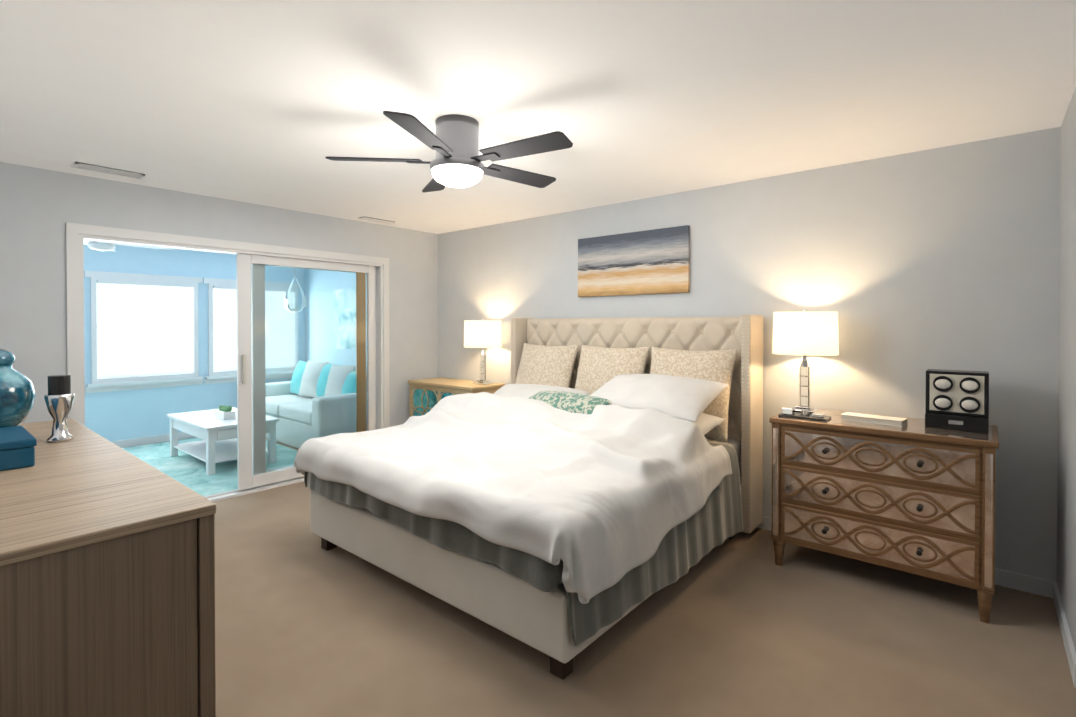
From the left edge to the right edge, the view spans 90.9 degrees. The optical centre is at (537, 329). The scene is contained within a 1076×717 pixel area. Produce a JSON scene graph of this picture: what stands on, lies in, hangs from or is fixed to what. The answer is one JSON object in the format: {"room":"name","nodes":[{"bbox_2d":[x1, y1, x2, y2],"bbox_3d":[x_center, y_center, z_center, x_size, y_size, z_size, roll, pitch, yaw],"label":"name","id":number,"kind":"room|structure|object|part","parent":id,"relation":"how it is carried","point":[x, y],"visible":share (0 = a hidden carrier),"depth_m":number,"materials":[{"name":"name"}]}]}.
{"room":"bedroom","nodes":[
{"label":"bedroom","id":0,"kind":"room"},
{"bbox_2d":[83,243,304,441],"bbox_3d":[-5.131,0.142,5.862,0.136,2.440,5.150,0,1,40],"label":"wall","id":1,"kind":"structure","parent":0,"point":[110,416],"depth_m":6.41,"materials":[{"name":"paint"}]},
{"bbox_2d":[111,432,194,447],"bbox_3d":[-5.074,1.320,5.825,0.014,0.085,5.150,0,1,40],"label":"baseboard","id":2,"kind":"structure","parent":1,"relation":"attached to","point":[144,440],"depth_m":6.31,"materials":[{"name":"white"}]},
{"bbox_2d":[84,271,300,392],"bbox_3d":[-4.234,0.013,6.798,0.120,1.360,2.420,0,1,40],"label":"window","id":3,"kind":"structure","parent":1,"relation":"in","point":[131,383],"depth_m":6.51,"materials":[{"name":"white wood"}]},
{"bbox_2d":[97,280,194,377],"bbox_3d":[-4.611,-0.011,6.284,0.041,1.101,0.950,0,1,40],"label":"window blind","id":4,"kind":"object","parent":3,"relation":"attached to","point":[132,313],"visible":0.9,"depth_m":6.25,"materials":[{"name":"white fabric"}]},
{"bbox_2d":[213,286,295,370],"bbox_3d":[-3.822,-0.021,7.214,0.041,1.101,1.050,0,1,40],"label":"window blind","id":5,"kind":"object","parent":3,"relation":"attached to","point":[225,320],"visible":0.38,"depth_m":7.01,"materials":[{"name":"white fabric"}]},
{"bbox_2d":[0,162,437,426],"bbox_3d":[-2.873,0.160,4.016,0.136,2.440,5.257,0,1,40],"label":"wall","id":6,"kind":"structure","parent":0,"point":[39,208],"depth_m":3.87,"materials":[{"name":"paint"}]},
{"bbox_2d":[66,222,389,501],"bbox_3d":[-2.400,0.322,4.563,0.152,2.105,2.510,0,1,40],"label":"door frame","id":7,"kind":"structure","parent":6,"relation":"attached to","point":[77,235],"depth_m":4.57,"materials":[{"name":"white wood"}]},
{"bbox_3d":[-2.067,0.345,5.018,0.035,1.980,1.205,0,1,40],"label":"fixed door leaf trim","id":8,"kind":"part","parent":7,"relation":"part of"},
{"bbox_2d":[236,253,374,490],"bbox_3d":[-2.075,0.346,4.904,0.065,1.980,1.290,0,1,40],"label":"sliding door","id":9,"kind":"structure","parent":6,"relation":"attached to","point":[246,479],"depth_m":4.61,"materials":[{"name":"white"}]},
{"bbox_2d":[356,272,365,431],"bbox_3d":[-1.773,0.342,5.324,0.012,1.980,0.103,0,1,40],"label":"stile","id":10,"kind":"object","parent":6,"relation":"attached to","point":[361,332],"depth_m":5.32,"materials":[{"name":"brown"}]},
{"bbox_2d":[305,269,366,370],"bbox_3d":[-2.371,0.131,6.967,2.916,2.440,0.107,0,1,40],"label":"wall","id":11,"kind":"structure","parent":0,"point":[328,338],"depth_m":7.42,"materials":[{"name":"paint"}]},
{"bbox_2d":[334,288,355,348],"bbox_3d":[-2.486,-0.149,6.971,0.700,0.800,0.028,0,1,40],"label":"framed picture","id":12,"kind":"object","parent":11,"relation":"attached to","point":[346,327],"depth_m":7.00},
{"bbox_2d":[0,0,1075,233],"bbox_3d":[-0.913,-1.093,2.341,5.275,0.100,5.529,0,1,40],"label":"ceiling","id":13,"kind":"structure","parent":0,"point":[268,102],"depth_m":2.30,"materials":[{"name":"paint"}]},
{"bbox_2d":[71,162,144,178],"bbox_3d":[-2.821,-1.049,3.490,0.130,0.012,0.360,0,1,40],"label":"ceiling vent","id":14,"kind":"object","parent":13,"relation":"in","point":[101,169],"visible":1,"depth_m":3.47,"materials":[{"name":"white metal"}]},
{"bbox_2d":[358,216,394,223],"bbox_3d":[-1.560,-1.065,5.147,0.100,0.012,0.340,0,1,40],"label":"ceiling vent","id":15,"kind":"object","parent":13,"relation":"in","point":[376,220],"visible":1,"depth_m":5.13,"materials":[{"name":"white metal"}]},
{"bbox_2d":[325,111,572,191],"bbox_3d":[-0.373,-0.887,2.678,1.216,0.318,1.216,0,1,40],"label":"ceiling fan","id":16,"kind":"object","parent":13,"relation":"hanging from","point":[453,141],"visible":1,"depth_m":2.57,"materials":[{"name":"silver metal"}]},
{"bbox_2d":[122,437,1075,716],"bbox_3d":[-2.025,1.437,3.309,8.191,0.100,5.529,0,1,40],"label":"floor","id":17,"kind":"structure","parent":0,"point":[736,625],"depth_m":2.35,"materials":[{"name":"carpet"}]},
{"bbox_2d":[0,349,215,716],"bbox_3d":[-1.993,0.729,2.092,2.234,1.340,0.582,0,1,40],"label":"dresser","id":18,"kind":"object","parent":17,"relation":"on","point":[107,578],"visible":1,"depth_m":1.47,"materials":[{"name":"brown wood"}]},
{"bbox_2d":[0,349,35,427],"bbox_3d":[-2.438,0.283,2.378,0.270,0.454,0.270,0,1,40],"label":"ginger jar","id":19,"kind":"object","parent":18,"relation":"on","point":[17,392],"depth_m":2.36,"materials":[{"name":"ceramic"}]},
{"bbox_2d":[44,375,73,442],"bbox_3d":[-2.202,0.360,2.441,0.104,0.300,0.104,0,1,40],"label":"candle holder","id":20,"kind":"object","parent":18,"relation":"on","point":[59,399],"depth_m":2.42,"materials":[{"name":"silver metal"}]},
{"bbox_2d":[122,437,297,496],"bbox_3d":[-3.738,1.363,5.216,2.640,0.012,2.450,0,1,40],"label":"area rug","id":21,"kind":"object","parent":17,"relation":"on","point":[186,469],"visible":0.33,"depth_m":5.26,"materials":[{"name":"teal carpet"}]},
{"bbox_2d":[167,405,278,474],"bbox_3d":[-3.312,1.063,5.553,1.190,0.580,0.660,0,1,40],"label":"coffee table","id":22,"kind":"object","parent":21,"relation":"on","point":[215,430],"visible":0.88,"depth_m":5.37,"materials":[{"name":"white paint"}]},
{"bbox_2d":[265,360,366,447],"bbox_3d":[-2.825,0.881,6.673,2.060,0.946,0.900,0,1,40],"label":"sofa","id":23,"kind":"object","parent":17,"relation":"on","point":[327,411],"depth_m":6.25,"materials":[{"name":"white fabric"}]},
{"bbox_2d":[290,361,306,396],"bbox_3d":[-3.183,0.645,7.131,0.177,0.500,0.500,21,-14,-42],"label":"cushion","id":24,"kind":"object","parent":23,"relation":"on","point":[301,364],"depth_m":7.03,"materials":[{"name":"teal fabric"}]},
{"bbox_2d":[299,360,328,397],"bbox_3d":[-2.906,0.638,6.870,0.520,0.520,0.177,0,-15,36],"label":"cushion","id":25,"kind":"object","parent":23,"relation":"on","point":[315,364],"depth_m":6.79,"materials":[{"name":"white fabric"}]},
{"bbox_2d":[316,364,340,396],"bbox_3d":[-2.634,0.649,6.665,0.500,0.500,0.178,1,-15,43],"label":"cushion","id":26,"kind":"object","parent":23,"relation":"on","point":[327,370],"depth_m":6.59,"materials":[{"name":"fabric"}]},
{"bbox_2d":[324,364,354,395],"bbox_3d":[-2.418,0.651,6.456,0.500,0.500,0.163,0,-15,35],"label":"cushion","id":27,"kind":"object","parent":23,"relation":"on","point":[328,370],"depth_m":6.39,"materials":[{"name":"white fabric"}]},
{"bbox_2d":[341,371,355,393],"bbox_3d":[-2.222,0.681,6.316,0.173,0.440,0.440,21,-13,-40],"label":"cushion","id":28,"kind":"object","parent":23,"relation":"on","point":[346,373],"depth_m":6.24,"materials":[{"name":"teal fabric"}]},
{"bbox_2d":[408,377,504,417],"bbox_3d":[-0.848,0.949,5.419,1.000,0.835,0.455,0,1,40],"label":"nightstand","id":29,"kind":"object","parent":17,"relation":"on","point":[426,396],"visible":0.23,"depth_m":5.37,"materials":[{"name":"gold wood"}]},
{"bbox_2d":[464,319,501,384],"bbox_3d":[-0.539,0.211,5.212,0.370,0.642,0.370,0,1,40],"label":"table lamp","id":30,"kind":"object","parent":29,"relation":"on","point":[482,333],"visible":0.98,"depth_m":5.07,"materials":[{"name":"white fabric"}]},
{"bbox_3d":[-0.539,0.037,5.210,0.370,0.260,0.370,0,1,40],"label":"lamp shade","id":31,"kind":"part","parent":30,"relation":"part of","materials":[{"name":"fabric"}]},
{"bbox_2d":[294,315,762,679],"bbox_3d":[0.002,0.642,3.492,2.279,1.487,2.294,0,1,40],"label":"bed","id":32,"kind":"object","parent":17,"relation":"on","point":[569,493],"visible":1,"depth_m":2.87,"materials":[{"name":"beige fabric"}]},
{"bbox_2d":[294,392,731,603],"bbox_3d":[-0.199,0.738,3.253,2.292,0.552,1.676,0,1,40],"label":"duvet","id":33,"kind":"object","parent":32,"relation":"on","point":[561,495],"depth_m":2.67,"materials":[{"name":"white fabric"}]},
{"bbox_2d":[304,442,742,645],"bbox_3d":[-0.108,1.005,3.347,2.154,0.542,1.837,0,1,40],"label":"blanket","id":34,"kind":"object","parent":32,"relation":"on","point":[512,585],"depth_m":2.43,"materials":[{"name":"grey fabric"}]},
{"bbox_2d":[493,384,588,397],"bbox_3d":[-0.075,0.589,4.193,0.920,0.239,0.540,0,25,37],"label":"pillow","id":35,"kind":"object","parent":32,"relation":"on","point":[521,390],"depth_m":4.17,"materials":[{"name":"white fabric"}]},
{"bbox_3d":[0.665,0.394,4.269,2.016,0.967,0.044,0,1,40],"label":"tuft panel","id":36,"kind":"part","parent":32,"relation":"part of","materials":[{"name":"beige fabric"}]},
{"bbox_3d":[0.010,0.885,3.501,1.970,0.260,2.043,0,1,40],"label":"mattress","id":37,"kind":"part","parent":32,"relation":"part of","materials":[{"name":"white fabric"}]},
{"bbox_2d":[591,374,728,421],"bbox_3d":[0.758,0.440,3.550,0.920,0.220,0.540,1,21,42],"label":"pillow","id":38,"kind":"object","parent":32,"relation":"on","point":[680,396],"depth_m":3.40,"materials":[{"name":"white fabric"}]},
{"bbox_2d":[693,413,724,434],"bbox_3d":[0.691,0.625,3.504,0.950,0.247,0.560,1,13,43],"label":"pillow","id":39,"kind":"object","parent":32,"relation":"on","point":[708,424],"depth_m":3.31,"materials":[{"name":"white fabric"}]},
{"bbox_2d":[769,369,998,623],"bbox_3d":[1.924,0.804,2.996,1.024,1.173,0.573,0,1,40],"label":"chest","id":40,"kind":"object","parent":17,"relation":"on","point":[916,496],"visible":1,"depth_m":2.76,"materials":[{"name":"beige wood"}]},
{"bbox_2d":[778,407,830,420],"bbox_3d":[1.579,0.491,3.136,0.260,0.050,0.130,0,1,40],"label":"tray","id":41,"kind":"object","parent":40,"relation":"on","point":[787,412],"depth_m":3.11,"materials":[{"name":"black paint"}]},
{"bbox_2d":[772,310,838,413],"bbox_3d":[1.665,0.193,3.303,0.370,0.642,0.370,0,1,40],"label":"table lamp","id":42,"kind":"object","parent":40,"relation":"on","point":[805,333],"visible":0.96,"depth_m":3.16,"materials":[{"name":"white fabric"}]},
{"bbox_3d":[1.665,0.019,3.301,0.370,0.260,0.370,0,1,40],"label":"lamp shade","id":43,"kind":"part","parent":42,"relation":"part of","materials":[{"name":"fabric"}]},
{"bbox_2d":[840,412,907,426],"bbox_3d":[1.890,0.502,2.984,0.311,0.031,0.152,0,1,40],"label":"book","id":44,"kind":"object","parent":40,"relation":"on","point":[848,416],"depth_m":2.95,"materials":[{"name":"white paper"}]},
{"bbox_2d":[438,127,1060,581],"bbox_3d":[0.831,0.156,4.410,5.275,2.440,0.136,0,1,40],"label":"wall","id":45,"kind":"structure","parent":0,"point":[910,269],"depth_m":3.26,"materials":[{"name":"paint"}]},
{"bbox_2d":[578,225,689,296],"bbox_3d":[0.757,-0.542,4.352,1.030,0.510,0.034,0,1,40],"label":"canvas art","id":46,"kind":"object","parent":45,"relation":"attached to","point":[655,261],"visible":1,"depth_m":4.30,"materials":[{"name":"multicoloured fabric"}]},
{"bbox_2d":[758,516,1056,597],"bbox_3d":[0.782,1.334,4.364,5.003,0.085,0.014,0,1,40],"label":"baseboard","id":47,"kind":"structure","parent":45,"relation":"attached to","point":[1026,583],"depth_m":2.83,"materials":[{"name":"white paint"}]},
{"bbox_2d":[1057,87,1075,651],"bbox_3d":[1.046,0.193,0.692,0.136,2.440,5.257,0,1,40],"label":"wall","id":48,"kind":"structure","parent":0,"point":[1066,532],"depth_m":2.43,"materials":[{"name":"paint"}]},
{"bbox_2d":[1053,582,1075,686],"bbox_3d":[2.394,1.353,2.409,0.014,0.085,0.883,0,1,40],"label":"baseboard","id":49,"kind":"structure","parent":48,"relation":"attached to","point":[1066,636],"depth_m":2.34,"materials":[{"name":"white paint"}]},
{"bbox_3d":[-4.037,-1.119,4.991,2.916,0.100,5.529,0,1,40],"label":"ceiling","id":50,"kind":"structure","parent":0,"visible":0},
{"bbox_2d":[83,240,171,251],"bbox_3d":[-4.325,-0.927,5.313,1.175,0.289,1.131,0,1,40],"label":"ceiling fan","id":51,"kind":"object","parent":50,"relation":"hanging from","point":[100,246],"visible":0.44,"depth_m":5.24,"materials":[{"name":"white paint"}]},
{"bbox_2d":[284,268,305,311],"bbox_3d":[-2.820,-0.643,6.155,0.230,0.874,0.230,0,1,40],"label":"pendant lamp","id":52,"kind":"object","parent":50,"relation":"hanging from","point":[300,307],"depth_m":6.12,"materials":[{"name":"clear glass"}]},
{"label":"outside","id":53,"kind":"structure","parent":0,"visible":0},
{"bbox_2d":[97,283,291,378],"bbox_3d":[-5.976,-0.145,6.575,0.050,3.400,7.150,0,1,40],"label":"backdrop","id":54,"kind":"structure","parent":53,"point":[168,350],"depth_m":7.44,"materials":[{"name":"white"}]}
]}

